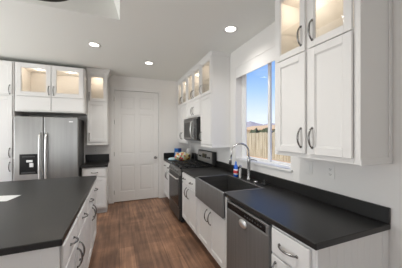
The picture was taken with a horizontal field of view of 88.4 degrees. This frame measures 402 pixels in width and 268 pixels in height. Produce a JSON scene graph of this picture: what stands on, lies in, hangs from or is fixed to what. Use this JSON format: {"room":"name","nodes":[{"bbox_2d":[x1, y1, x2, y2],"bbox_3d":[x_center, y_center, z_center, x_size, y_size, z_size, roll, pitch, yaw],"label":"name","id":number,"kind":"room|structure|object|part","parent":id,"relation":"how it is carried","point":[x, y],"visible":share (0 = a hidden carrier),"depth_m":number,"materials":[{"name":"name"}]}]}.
{"room":"kitchen","nodes":[
{"label":"kitchen","id":0,"kind":"room"},
{"bbox_2d":[29,75,189,203],"bbox_3d":[-2.715,0.115,4.189,5.223,2.754,0.120,0,0,-22],"label":"wall","id":1,"kind":"structure","parent":0,"point":[168,89],"depth_m":4.83,"materials":[{"name":"white paint"}]},
{"bbox_2d":[15,62,86,115],"bbox_3d":[-2.659,-0.773,3.791,0.997,0.806,0.657,0,0,-22],"label":"upper cabinet","id":2,"kind":"object","parent":1,"relation":"attached to","point":[40,89],"visible":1,"depth_m":3.61,"materials":[{"name":"white paint"}]},
{"bbox_3d":[-2.783,-0.896,3.444,0.476,0.533,0.020,0,0,-22],"label":"door","id":3,"kind":"part","parent":2,"relation":"part of","materials":[{"name":"white paint"}]},
{"bbox_3d":[-2.332,-0.896,3.622,0.476,0.533,0.020,0,0,-22],"label":"door","id":4,"kind":"part","parent":2,"relation":"part of","materials":[{"name":"white paint"}]},
{"bbox_2d":[85,154,108,161],"bbox_3d":[-2.167,0.502,4.328,0.447,0.151,0.020,0,0,-22],"label":"backsplash","id":5,"kind":"structure","parent":1,"relation":"attached to","point":[91,157],"depth_m":4.31,"materials":[{"name":"black stone"}]},
{"bbox_2d":[86,67,110,144],"bbox_3d":[-2.049,-0.522,4.177,0.419,1.478,0.387,0,0,-22],"label":"upper cabinet","id":6,"kind":"object","parent":1,"relation":"attached to","point":[97,79],"visible":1,"depth_m":4.05,"materials":[{"name":"white paint"}]},
{"bbox_3d":[-2.023,-0.230,4.034,0.333,0.773,0.020,0,0,-22],"label":"door","id":7,"kind":"part","parent":6,"relation":"part of","materials":[{"name":"white paint"}]},
{"bbox_3d":[-2.023,-0.897,4.034,0.333,0.531,0.020,0,0,-22],"label":"door","id":8,"kind":"part","parent":6,"relation":"part of","materials":[{"name":"white paint"}]},
{"bbox_3d":[-2.049,-1.209,4.178,0.419,0.104,0.383,0,0,-22],"label":"crown","id":9,"kind":"part","parent":6,"relation":"part of","materials":[{"name":"white paint"}]},
{"bbox_2d":[114,90,157,201],"bbox_3d":[-1.432,0.268,4.625,0.951,2.425,0.106,0,0,-22],"label":"door","id":10,"kind":"structure","parent":1,"relation":"in","point":[135,113],"depth_m":4.63,"materials":[{"name":"white paint"}]},
{"bbox_2d":[111,87,160,203],"bbox_3d":[-1.431,0.240,4.629,1.077,2.503,0.028,0,0,-22],"label":"trim","id":11,"kind":"structure","parent":1,"relation":"attached to","point":[112,88],"depth_m":4.57,"materials":[{"name":"white paint"}]},
{"bbox_2d":[0,0,274,80],"bbox_3d":[-1.140,-1.472,0.428,5.393,0.420,8.633,0,0,-22],"label":"ceiling","id":12,"kind":"structure","parent":0,"point":[173,35],"depth_m":2.52,"materials":[{"name":"white paint"}]},
{"bbox_2d":[41,0,66,1],"bbox_3d":[-1.226,-1.336,1.419,0.680,0.452,0.680,0,0,-22],"label":"drum ceiling light","id":13,"kind":"object","parent":12,"relation":"hanging from","point":[41,0],"visible":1,"depth_m":1.72,"materials":[{"name":"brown metal"}]},
{"bbox_2d":[87,42,100,47],"bbox_3d":[-1.512,-1.257,2.920,0.180,0.008,0.180,0,0,-22],"label":"recessed light","id":14,"kind":"object","parent":12,"relation":"in","point":[92,44],"visible":1,"depth_m":2.91,"materials":[{"name":"white plastic"}]},
{"bbox_2d":[144,61,153,64],"bbox_3d":[-0.926,-1.257,3.682,0.180,0.008,0.180,0,0,-22],"label":"recessed light","id":15,"kind":"object","parent":12,"relation":"in","point":[146,62],"visible":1,"depth_m":3.69,"materials":[{"name":"white plastic"}]},
{"bbox_2d":[223,25,237,32],"bbox_3d":[0.355,-1.257,2.488,0.180,0.008,0.180,0,0,-22],"label":"recessed light","id":16,"kind":"object","parent":12,"relation":"in","point":[231,28],"visible":1,"depth_m":2.48,"materials":[{"name":"white plastic"}]},
{"bbox_2d":[88,197,220,267],"bbox_3d":[-1.219,1.522,0.397,5.223,0.060,8.633,0,0,-22],"label":"floor","id":17,"kind":"structure","parent":0,"point":[141,233],"depth_m":2.92,"materials":[{"name":"brown wood"}]},
{"bbox_2d":[0,60,28,181],"bbox_3d":[-3.517,0.158,3.453,0.830,2.668,0.657,0,0,-22],"label":"pantry cabinet","id":18,"kind":"object","parent":17,"relation":"on","point":[7,68],"visible":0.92,"depth_m":3.31,"materials":[{"name":"white paint"}]},
{"bbox_3d":[-3.229,0.882,3.268,0.390,0.960,0.020,0,0,-22],"label":"door","id":19,"kind":"part","parent":18,"relation":"part of","materials":[{"name":"white paint"}]},
{"bbox_3d":[-3.229,-0.115,3.268,0.390,0.994,0.020,0,0,-22],"label":"door","id":20,"kind":"part","parent":18,"relation":"part of","materials":[{"name":"white paint"}]},
{"bbox_3d":[-3.229,-0.899,3.268,0.390,0.527,0.020,0,0,-22],"label":"door","id":21,"kind":"part","parent":18,"relation":"part of","materials":[{"name":"white paint"}]},
{"bbox_2d":[0,218,82,267],"bbox_3d":[-1.322,1.054,1.186,1.081,0.876,0.477,0,0,-22],"label":"base cabinet","id":22,"kind":"object","parent":17,"relation":"on","point":[66,255],"visible":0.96,"depth_m":1.13,"materials":[{"name":"white paint"}]},
{"bbox_3d":[-1.256,1.004,0.968,1.004,0.776,0.022,0,0,-22],"label":"panel","id":23,"kind":"part","parent":22,"relation":"part of","materials":[{"name":"white paint"}]},
{"bbox_2d":[0,175,96,255],"bbox_3d":[-1.631,0.597,1.801,1.126,0.038,1.877,0,0,-22],"label":"countertop","id":24,"kind":"structure","parent":22,"relation":"on","point":[45,211],"depth_m":1.54,"materials":[{"name":"black stone"}]},
{"bbox_2d":[0,195,19,200],"bbox_3d":[-1.786,0.577,1.847,0.211,0.001,0.182,0,0,-9],"label":"paper sheet","id":25,"kind":"object","parent":24,"relation":"on","point":[8,197],"visible":1,"depth_m":1.87,"materials":[{"name":"white paper"}]},
{"bbox_3d":[-0.871,0.714,1.376,0.020,0.147,0.419,0,0,-22],"label":"drawer","id":26,"kind":"part","parent":22,"relation":"part of","materials":[{"name":"white paint"}]},
{"bbox_3d":[-0.871,1.085,1.376,0.020,0.565,0.419,0,0,-22],"label":"door","id":27,"kind":"part","parent":22,"relation":"part of","materials":[{"name":"white paint"}]},
{"bbox_3d":[-0.842,0.714,1.387,0.041,0.020,0.119,0,0,-22],"label":"handle","id":28,"kind":"part","parent":22,"relation":"part of","materials":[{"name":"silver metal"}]},
{"bbox_3d":[-0.907,0.927,1.552,0.041,0.162,0.019,0,0,-22],"label":"handle","id":29,"kind":"part","parent":22,"relation":"part of","materials":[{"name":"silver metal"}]},
{"bbox_2d":[14,115,83,180],"bbox_3d":[-2.645,0.600,3.692,0.877,1.784,0.769,0,0,-22],"label":"refrigerator","id":30,"kind":"object","parent":17,"relation":"on","point":[44,147],"visible":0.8,"depth_m":3.40,"materials":[{"name":"grey metal"}]},
{"bbox_3d":[-2.776,0.569,3.350,0.384,1.697,0.070,0,0,-22],"label":"door","id":31,"kind":"part","parent":30,"relation":"part of","materials":[{"name":"silver metal"}]},
{"bbox_3d":[-2.608,0.432,3.343,0.032,0.912,0.091,0,0,-22],"label":"handle","id":32,"kind":"part","parent":30,"relation":"part of","materials":[{"name":"silver metal"}]},
{"bbox_3d":[-2.530,0.432,3.373,0.032,0.912,0.091,0,0,-22],"label":"handle","id":33,"kind":"part","parent":30,"relation":"part of","materials":[{"name":"silver metal"}]},
{"bbox_3d":[-2.365,0.569,3.512,0.487,1.697,0.070,0,0,-22],"label":"door","id":34,"kind":"part","parent":30,"relation":"part of","materials":[{"name":"silver metal"}]},
{"bbox_2d":[76,200,87,267],"bbox_3d":[-1.493,1.054,1.620,1.081,0.876,0.455,0,0,-22],"label":"base cabinet","id":35,"kind":"object","parent":17,"relation":"on","point":[82,215],"visible":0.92,"depth_m":1.81,"materials":[{"name":"white paint"}]},
{"bbox_3d":[-1.037,0.714,1.799,0.020,0.147,0.419,0,0,-22],"label":"drawer","id":36,"kind":"part","parent":35,"relation":"part of","materials":[{"name":"white paint"}]},
{"bbox_3d":[-0.944,0.927,1.645,0.041,0.162,0.019,0,0,-22],"label":"handle","id":37,"kind":"part","parent":35,"relation":"part of","materials":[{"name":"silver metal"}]},
{"bbox_3d":[-1.037,1.085,1.799,0.020,0.565,0.419,0,0,-22],"label":"door","id":38,"kind":"part","parent":35,"relation":"part of","materials":[{"name":"white paint"}]},
{"bbox_2d":[86,189,95,267],"bbox_3d":[-1.659,1.054,2.043,1.081,0.876,0.455,0,0,-22],"label":"base cabinet","id":39,"kind":"object","parent":17,"relation":"on","point":[89,199],"visible":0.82,"depth_m":2.26,"materials":[{"name":"white paint"}]},
{"bbox_3d":[-1.204,0.714,2.223,0.020,0.147,0.419,0,0,-22],"label":"drawer","id":40,"kind":"part","parent":39,"relation":"part of","materials":[{"name":"white paint"}]},
{"bbox_3d":[-1.204,1.085,2.223,0.020,0.565,0.419,0,0,-22],"label":"door","id":41,"kind":"part","parent":39,"relation":"part of","materials":[{"name":"white paint"}]},
{"bbox_2d":[91,181,97,248],"bbox_3d":[-1.826,1.054,2.466,1.081,0.876,0.455,0,0,-22],"label":"base cabinet","id":42,"kind":"object","parent":17,"relation":"on","point":[93,188],"visible":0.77,"depth_m":2.61,"materials":[{"name":"white paint"}]},
{"bbox_3d":[-1.371,0.714,2.646,0.020,0.147,0.419,0,0,-22],"label":"drawer","id":43,"kind":"part","parent":42,"relation":"part of","materials":[{"name":"white paint"}]},
{"bbox_3d":[-1.371,1.085,2.646,0.020,0.565,0.419,0,0,-22],"label":"door","id":44,"kind":"part","parent":42,"relation":"part of","materials":[{"name":"white paint"}]},
{"bbox_2d":[82,167,107,212],"bbox_3d":[-2.053,1.054,4.045,0.408,0.876,0.630,0,0,-22],"label":"base cabinet","id":45,"kind":"object","parent":17,"relation":"on","point":[101,180],"visible":0.48,"depth_m":3.84,"materials":[{"name":"white paint"}]},
{"bbox_2d":[80,154,108,167],"bbox_3d":[-2.060,0.521,4.055,0.447,0.189,0.606,0,0,-22],"label":"countertop","id":46,"kind":"structure","parent":45,"relation":"on","point":[91,160],"depth_m":4.26,"materials":[{"name":"black stone"}]},
{"bbox_3d":[-1.956,0.714,3.799,0.372,0.147,0.020,0,0,-22],"label":"drawer","id":47,"kind":"part","parent":45,"relation":"part of","materials":[{"name":"white paint"}]},
{"bbox_3d":[-1.956,1.082,3.799,0.372,0.560,0.020,0,0,-22],"label":"door","id":48,"kind":"part","parent":45,"relation":"part of","materials":[{"name":"white paint"}]},
{"bbox_2d":[164,161,169,197],"bbox_3d":[-0.452,1.054,4.614,0.697,0.876,0.744,0,0,-22],"label":"base cabinet","id":49,"kind":"object","parent":17,"relation":"on","point":[166,164],"visible":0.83,"depth_m":4.56,"materials":[{"name":"white paint"}]},
{"bbox_3d":[-0.792,1.085,4.667,0.020,0.565,0.342,0,0,-22],"label":"door","id":50,"kind":"part","parent":49,"relation":"part of","materials":[{"name":"white paint"}]},
{"bbox_3d":[-0.662,1.085,4.337,0.020,0.565,0.352,0,0,-22],"label":"door","id":51,"kind":"part","parent":49,"relation":"part of","materials":[{"name":"white paint"}]},
{"bbox_2d":[164,153,197,163],"bbox_3d":[-0.434,0.531,4.619,0.662,0.169,0.749,0,0,-22],"label":"countertop","id":52,"kind":"structure","parent":49,"relation":"on","point":[166,155],"depth_m":4.83,"materials":[{"name":"black stone"}]},
{"bbox_2d":[174,148,180,156],"bbox_3d":[-0.538,0.456,4.801,0.152,0.242,0.076,0,0,-22],"label":"snack box","id":53,"kind":"object","parent":52,"relation":"on","point":[176,150],"visible":0.66,"depth_m":4.77,"materials":[{"name":"blue"}]},
{"bbox_2d":[175,152,189,160],"bbox_3d":[-0.397,0.487,4.498,0.353,0.182,0.190,0,0,-31],"label":"snack bag","id":54,"kind":"object","parent":52,"relation":"on","point":[180,156],"visible":0.95,"depth_m":4.42,"materials":[{"name":"multicoloured plastic"}]},
{"bbox_2d":[186,148,191,158],"bbox_3d":[-0.278,0.451,4.793,0.118,0.252,0.135,0,0,-22],"label":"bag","id":55,"kind":"object","parent":52,"relation":"on","point":[188,150],"visible":0.66,"depth_m":4.74,"materials":[{"name":"white plastic"}]},
{"bbox_2d":[182,172,196,234],"bbox_3d":[0.095,1.054,3.227,0.697,0.876,0.694,0,0,-22],"label":"base cabinet","id":56,"kind":"object","parent":17,"relation":"on","point":[189,200],"visible":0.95,"depth_m":3.09,"materials":[{"name":"white paint"}]},
{"bbox_3d":[-0.251,0.712,3.295,0.020,0.150,0.286,0,0,-22],"label":"drawer","id":57,"kind":"part","parent":56,"relation":"part of","materials":[{"name":"white paint"}]},
{"bbox_3d":[-0.251,1.085,3.295,0.020,0.565,0.286,0,0,-22],"label":"door","id":58,"kind":"part","parent":56,"relation":"part of","materials":[{"name":"white paint"}]},
{"bbox_3d":[-0.128,0.712,2.982,0.020,0.150,0.371,0,0,-22],"label":"drawer","id":59,"kind":"part","parent":56,"relation":"part of","materials":[{"name":"white paint"}]},
{"bbox_3d":[-0.128,1.085,2.982,0.020,0.565,0.371,0,0,-22],"label":"door","id":60,"kind":"part","parent":56,"relation":"part of","materials":[{"name":"white paint"}]},
{"bbox_2d":[168,149,215,221],"bbox_3d":[-0.205,0.899,3.897,0.732,1.145,0.758,0,0,-22],"label":"range","id":61,"kind":"object","parent":17,"relation":"on","point":[206,158],"visible":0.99,"depth_m":3.71,"materials":[{"name":"black"}]},
{"bbox_3d":[-0.483,1.355,3.787,0.030,0.183,0.750,0,0,-22],"label":"storage drawer","id":62,"kind":"part","parent":61,"relation":"part of","materials":[{"name":"black metal"}]},
{"bbox_3d":[-0.484,0.980,3.786,0.033,0.555,0.750,0,0,-22],"label":"oven door","id":63,"kind":"part","parent":61,"relation":"part of","materials":[{"name":"black metal"}]},
{"bbox_2d":[170,161,214,168],"bbox_3d":[-0.176,0.579,3.908,0.670,0.017,0.758,0,0,-22],"label":"cooktop","id":64,"kind":"object","parent":61,"relation":"in","point":[185,164],"depth_m":3.72,"materials":[{"name":"black"}]},
{"bbox_3d":[0.067,0.441,4.025,0.018,0.213,0.698,0,0,-22],"label":"control panel","id":65,"kind":"part","parent":61,"relation":"part of","materials":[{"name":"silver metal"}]},
{"bbox_2d":[197,197,228,267],"bbox_3d":[0.378,1.054,2.510,0.697,0.876,0.848,0,0,-22],"label":"base cabinet","id":66,"kind":"object","parent":17,"relation":"on","point":[211,228],"visible":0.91,"depth_m":2.31,"materials":[{"name":"white paint"}]},
{"bbox_3d":[0.028,1.109,2.587,0.020,0.515,0.384,0,0,-22],"label":"door","id":67,"kind":"part","parent":66,"relation":"part of","materials":[{"name":"white paint"}]},
{"bbox_3d":[0.172,1.109,2.222,0.020,0.515,0.384,0,0,-22],"label":"door","id":68,"kind":"part","parent":66,"relation":"part of","materials":[{"name":"white paint"}]},
{"bbox_3d":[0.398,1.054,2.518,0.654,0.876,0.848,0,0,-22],"label":"panel","id":69,"kind":"part","parent":66,"relation":"part of","materials":[{"name":"white paint"}]},
{"bbox_2d":[227,199,271,267],"bbox_3d":[0.637,1.058,1.823,0.634,0.868,0.608,0,0,-22],"label":"dishwasher","id":70,"kind":"object","parent":17,"relation":"on","point":[249,236],"visible":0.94,"depth_m":1.68,"materials":[{"name":"grey metal"}]},
{"bbox_3d":[0.345,0.750,1.721,0.016,0.069,0.112,0,0,-22],"label":"pocket handle","id":71,"kind":"part","parent":70,"relation":"part of","materials":[{"name":"silver metal"}]},
{"bbox_3d":[0.377,0.681,1.732,0.040,0.056,0.559,0,0,-22],"label":"control panel","id":72,"kind":"part","parent":70,"relation":"part of","materials":[{"name":"black"}]},
{"bbox_2d":[271,225,388,267],"bbox_3d":[0.826,1.054,1.374,0.697,0.876,0.354,0,0,-22],"label":"base cabinet","id":73,"kind":"object","parent":17,"relation":"on","point":[371,251],"visible":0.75,"depth_m":1.24,"materials":[{"name":"white paint"}]},
{"bbox_3d":[0.545,1.093,1.275,0.020,0.549,0.304,0,0,-22],"label":"door","id":74,"kind":"part","parent":73,"relation":"part of","materials":[{"name":"white paint"}]},
{"bbox_2d":[182,161,390,249],"bbox_3d":[0.448,0.546,2.384,0.662,0.140,2.530,0,0,-22],"label":"countertop","id":75,"kind":"structure","parent":73,"relation":"on","point":[318,218],"depth_m":1.54,"materials":[{"name":"black stone"}]},
{"bbox_2d":[195,174,262,218],"bbox_3d":[0.298,0.705,2.482,0.500,0.260,0.792,0,0,-22],"label":"sink","id":76,"kind":"object","parent":75,"relation":"in","point":[211,190],"visible":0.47,"depth_m":2.51,"materials":[{"name":"silver metal"}]},
{"bbox_2d":[198,174,262,192],"bbox_3d":[0.311,0.704,2.488,0.472,0.257,0.792,0,0,-22],"label":"basin","id":77,"kind":"object","parent":76,"relation":"in","point":[226,183],"depth_m":2.80,"materials":[{"name":"silver metal"}]},
{"bbox_2d":[233,161,237,176],"bbox_3d":[0.475,0.474,2.816,0.062,0.206,0.081,0,0,-2],"label":"soap bottle","id":78,"kind":"object","parent":75,"relation":"on","point":[235,171],"visible":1,"depth_m":2.79,"materials":[{"name":"blue plastic"}]},
{"bbox_2d":[238,165,241,177],"bbox_3d":[0.510,0.491,2.678,0.047,0.172,0.119,0,0,8],"label":"soap dispenser","id":79,"kind":"object","parent":75,"relation":"on","point":[240,167],"visible":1,"depth_m":2.70,"materials":[{"name":"silver metal"}]},
{"bbox_2d":[229,143,256,179],"bbox_3d":[0.522,0.345,2.577,0.343,0.465,0.149,0,0,14],"label":"kitchen faucet","id":80,"kind":"object","parent":75,"relation":"on","point":[249,159],"visible":1,"depth_m":2.58,"materials":[{"name":"silver metal"}]},
{"bbox_3d":[0.485,0.212,2.581,0.258,0.200,0.022,0,0,-10],"label":"spout","id":81,"kind":"part","parent":80,"relation":"part of","materials":[{"name":"silver metal"}]},
{"bbox_3d":[0.515,0.720,1.267,0.041,0.020,0.161,0,0,-22],"label":"handle","id":82,"kind":"part","parent":73,"relation":"part of","materials":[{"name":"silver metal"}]},
{"bbox_3d":[0.545,0.720,1.275,0.020,0.165,0.304,0,0,-22],"label":"drawer","id":83,"kind":"part","parent":73,"relation":"part of","materials":[{"name":"white paint"}]},
{"bbox_3d":[0.916,1.054,1.227,0.636,0.876,0.014,0,0,-22],"label":"panel","id":84,"kind":"part","parent":73,"relation":"part of","materials":[{"name":"white paint"}]},
{"bbox_2d":[190,0,401,267],"bbox_3d":[1.289,0.115,1.386,0.170,2.754,8.633,0,0,-22],"label":"wall","id":85,"kind":"structure","parent":0,"point":[381,184],"depth_m":1.57,"materials":[{"name":"white paint"}]},
{"bbox_2d":[164,153,197,159],"bbox_3d":[-0.433,0.512,4.620,0.660,0.131,0.749,0,0,-22],"label":"backsplash","id":86,"kind":"structure","parent":85,"relation":"attached to","point":[166,155],"depth_m":4.86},
{"bbox_2d":[177,73,200,143],"bbox_3d":[-0.299,-0.531,4.673,0.370,1.462,0.746,0,0,-22],"label":"upper cabinet","id":87,"kind":"object","parent":85,"relation":"attached to","point":[182,103],"visible":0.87,"depth_m":4.63,"materials":[{"name":"white paint"}]},
{"bbox_3d":[-0.491,-0.228,4.794,0.020,0.786,0.353,0,0,-22],"label":"door","id":88,"kind":"part","parent":87,"relation":"part of","materials":[{"name":"white paint"}]},
{"bbox_3d":[-0.491,-0.915,4.794,0.020,0.574,0.353,0,0,-22],"label":"door","id":89,"kind":"part","parent":87,"relation":"part of","materials":[{"name":"white paint"}]},
{"bbox_3d":[-0.357,-0.228,4.454,0.020,0.786,0.353,0,0,-22],"label":"door","id":90,"kind":"part","parent":87,"relation":"part of","materials":[{"name":"white paint"}]},
{"bbox_3d":[-0.357,-0.915,4.454,0.020,0.574,0.353,0,0,-22],"label":"door","id":91,"kind":"part","parent":87,"relation":"part of","materials":[{"name":"white paint"}]},
{"bbox_2d":[187,61,200,117],"bbox_3d":[-0.021,-0.781,3.969,0.370,0.962,0.760,0,0,-22],"label":"upper cabinet","id":92,"kind":"object","parent":85,"relation":"attached to","point":[194,74],"visible":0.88,"depth_m":3.93,"materials":[{"name":"white paint"}]},
{"bbox_3d":[-0.214,-0.478,4.093,0.020,0.286,0.360,0,0,-22],"label":"door","id":93,"kind":"part","parent":92,"relation":"part of","materials":[{"name":"white paint"}]},
{"bbox_3d":[-0.214,-0.915,4.093,0.020,0.574,0.360,0,0,-22],"label":"door","id":94,"kind":"part","parent":92,"relation":"part of","materials":[{"name":"white paint"}]},
{"bbox_2d":[184,117,200,140],"bbox_3d":[-0.057,-0.089,3.955,0.445,0.418,0.754,0,0,-22],"label":"microwave","id":95,"kind":"object","parent":92,"relation":"attached to","point":[192,126],"visible":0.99,"depth_m":3.71,"materials":[{"name":"silver metal"}]},
{"bbox_3d":[-0.235,-0.078,3.980,0.027,0.370,0.577,0,0,-22],"label":"door","id":96,"kind":"part","parent":95,"relation":"part of","materials":[{"name":"silver metal"}]},
{"bbox_3d":[-0.095,-0.078,3.628,0.025,0.370,0.174,0,0,-22],"label":"control panel","id":97,"kind":"part","parent":95,"relation":"part of","materials":[{"name":"black"}]},
{"bbox_3d":[-0.147,-1.237,3.919,0.022,0.050,0.760,0,0,-22],"label":"crown","id":98,"kind":"part","parent":92,"relation":"part of","materials":[{"name":"white paint"}]},
{"bbox_3d":[-0.078,-0.478,3.747,0.020,0.286,0.360,0,0,-22],"label":"door","id":99,"kind":"part","parent":92,"relation":"part of","materials":[{"name":"white paint"}]},
{"bbox_3d":[-0.078,-0.915,3.747,0.020,0.574,0.360,0,0,-22],"label":"door","id":100,"kind":"part","parent":92,"relation":"part of","materials":[{"name":"white paint"}]},
{"bbox_2d":[199,50,230,147],"bbox_3d":[0.206,-0.525,3.392,0.370,1.474,0.473,0,0,-22],"label":"upper cabinet","id":101,"kind":"object","parent":85,"relation":"attached to","point":[215,66],"visible":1,"depth_m":3.22,"materials":[{"name":"white paint"}]},
{"bbox_3d":[0.078,-0.228,3.353,0.020,0.786,0.423,0,0,-22],"label":"door","id":102,"kind":"part","parent":101,"relation":"part of","materials":[{"name":"white paint"}]},
{"bbox_3d":[0.078,-0.915,3.353,0.020,0.574,0.423,0,0,-22],"label":"door","id":103,"kind":"part","parent":101,"relation":"part of","materials":[{"name":"white paint"}]},
{"bbox_3d":[0.228,0.199,3.406,0.319,0.026,0.461,0,0,-22],"label":"light rail","id":104,"kind":"part","parent":101,"relation":"part of","materials":[{"name":"white paint"}]},
{"bbox_3d":[0.224,-1.237,3.399,0.331,0.050,0.473,0,0,-22],"label":"crown","id":105,"kind":"part","parent":101,"relation":"part of","materials":[{"name":"white paint"}]},
{"bbox_2d":[233,158,292,171],"bbox_3d":[0.754,0.374,2.622,0.129,0.026,1.135,0,0,-22],"label":"trim","id":106,"kind":"structure","parent":85,"relation":"attached to","point":[270,165],"depth_m":2.44,"materials":[{"name":"white paint"}]},
{"bbox_2d":[242,62,290,166],"bbox_3d":[0.836,-0.310,2.654,0.049,1.355,1.075,0,0,-22],"label":"window","id":107,"kind":"structure","parent":85,"relation":"in","point":[244,78],"depth_m":2.59,"materials":[{"name":"white plastic"}]},
{"bbox_2d":[236,46,274,78],"bbox_3d":[0.751,-0.906,2.621,0.072,0.161,1.071,0,0,-22],"label":"window shade","id":108,"kind":"object","parent":107,"relation":"attached to","point":[268,56],"visible":0.62,"depth_m":2.63,"materials":[{"name":"white fabric"}]},
{"bbox_3d":[0.759,-0.297,2.833,0.020,1.292,0.575,0,0,-22],"label":"sash","id":109,"kind":"part","parent":107,"relation":"part of","materials":[{"name":"clear glass"}]},
{"bbox_3d":[0.945,-0.297,2.418,0.020,1.292,0.445,0,0,-22],"label":"sash","id":110,"kind":"part","parent":107,"relation":"part of","materials":[{"name":"white plastic"}]},
{"bbox_2d":[216,161,390,223],"bbox_3d":[0.746,0.527,2.501,0.021,0.102,2.530,0,0,-22],"label":"backsplash","id":111,"kind":"structure","parent":85,"relation":"attached to","point":[371,210],"depth_m":1.72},
{"bbox_2d":[326,164,334,179],"bbox_3d":[1.067,0.312,1.705,0.008,0.116,0.072,0,0,-22],"label":"wall outlet","id":112,"kind":"object","parent":85,"relation":"attached to","point":[330,169],"visible":1,"depth_m":1.70,"materials":[{"name":"white plastic"}]},
{"bbox_2d":[273,0,392,165],"bbox_3d":[0.917,-0.537,1.589,0.370,1.450,0.759,0,0,-22],"label":"upper cabinet","id":113,"kind":"object","parent":85,"relation":"attached to","point":[316,41],"visible":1,"depth_m":1.35,"materials":[{"name":"white paint"}]},
{"bbox_3d":[0.730,-0.236,1.697,0.020,0.770,0.306,0,0,-22],"label":"door","id":114,"kind":"part","parent":113,"relation":"part of","materials":[{"name":"white paint"}]},
{"bbox_3d":[0.730,-0.915,1.697,0.020,0.574,0.306,0,0,-22],"label":"door","id":115,"kind":"part","parent":113,"relation":"part of","materials":[{"name":"white paint"}]},
{"bbox_3d":[0.745,0.029,1.576,0.041,0.162,0.019,0,0,-22],"label":"handle","id":116,"kind":"part","parent":113,"relation":"part of","materials":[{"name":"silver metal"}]},
{"bbox_3d":[0.745,-0.749,1.576,0.041,0.162,0.019,0,0,-22],"label":"handle","id":117,"kind":"part","parent":113,"relation":"part of","materials":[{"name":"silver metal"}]},
{"bbox_3d":[0.782,0.029,1.483,0.041,0.162,0.019,0,0,-22],"label":"handle","id":118,"kind":"part","parent":113,"relation":"part of","materials":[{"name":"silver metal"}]},
{"bbox_3d":[0.782,-0.749,1.483,0.041,0.162,0.019,0,0,-22],"label":"handle","id":119,"kind":"part","parent":113,"relation":"part of","materials":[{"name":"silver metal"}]},
{"bbox_3d":[0.854,-0.236,1.384,0.020,0.770,0.306,0,0,-22],"label":"door","id":120,"kind":"part","parent":113,"relation":"part of","materials":[{"name":"white paint"}]},
{"bbox_3d":[0.854,-0.915,1.384,0.020,0.574,0.306,0,0,-22],"label":"door","id":121,"kind":"part","parent":113,"relation":"part of","materials":[{"name":"white paint"}]},
{"bbox_3d":[1.075,-0.482,1.263,0.315,1.340,0.008,0,0,-22],"label":"trim","id":122,"kind":"part","parent":113,"relation":"part of","materials":[{"name":"white paint"}]},
{"label":"outside","id":123,"kind":"structure","parent":0,"visible":0},
{"bbox_2d":[247,155,290,162],"bbox_3d":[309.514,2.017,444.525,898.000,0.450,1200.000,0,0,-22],"label":"ground","id":124,"kind":"structure","parent":123,"point":[247,155],"depth_m":15.04,"materials":[{"name":"soil"}]},
{"bbox_2d":[250,128,259,132],"bbox_3d":[11.563,0.739,44.253,2.898,4.219,3.613,0,0,-22],"label":"shrub","id":125,"kind":"object","parent":124,"relation":"on","point":[255,130],"visible":0.2,"depth_m":43.48,"materials":[{"name":"green plant"}]},
{"bbox_2d":[247,121,274,126],"bbox_3d":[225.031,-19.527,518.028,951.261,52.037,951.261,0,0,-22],"label":"mountains","id":126,"kind":"structure","parent":124,"relation":"on","point":[249,124],"depth_m":722.50,"materials":[{"name":"purple stone"}]},
{"bbox_2d":[247,125,274,132],"bbox_3d":[18.267,-0.233,51.813,11.200,4.050,18.200,0,0,-22],"label":"hill","id":127,"kind":"structure","parent":124,"relation":"on","point":[249,129],"depth_m":52.72,"materials":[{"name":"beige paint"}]},
{"bbox_2d":[247,132,290,161],"bbox_3d":[3.673,0.828,18.157,0.166,1.929,23.087,0,0,-22],"label":"wooden fence","id":128,"kind":"object","parent":124,"relation":"on","point":[257,143],"visible":0.14,"depth_m":15.65,"materials":[{"name":"beige wood"}]}
]}

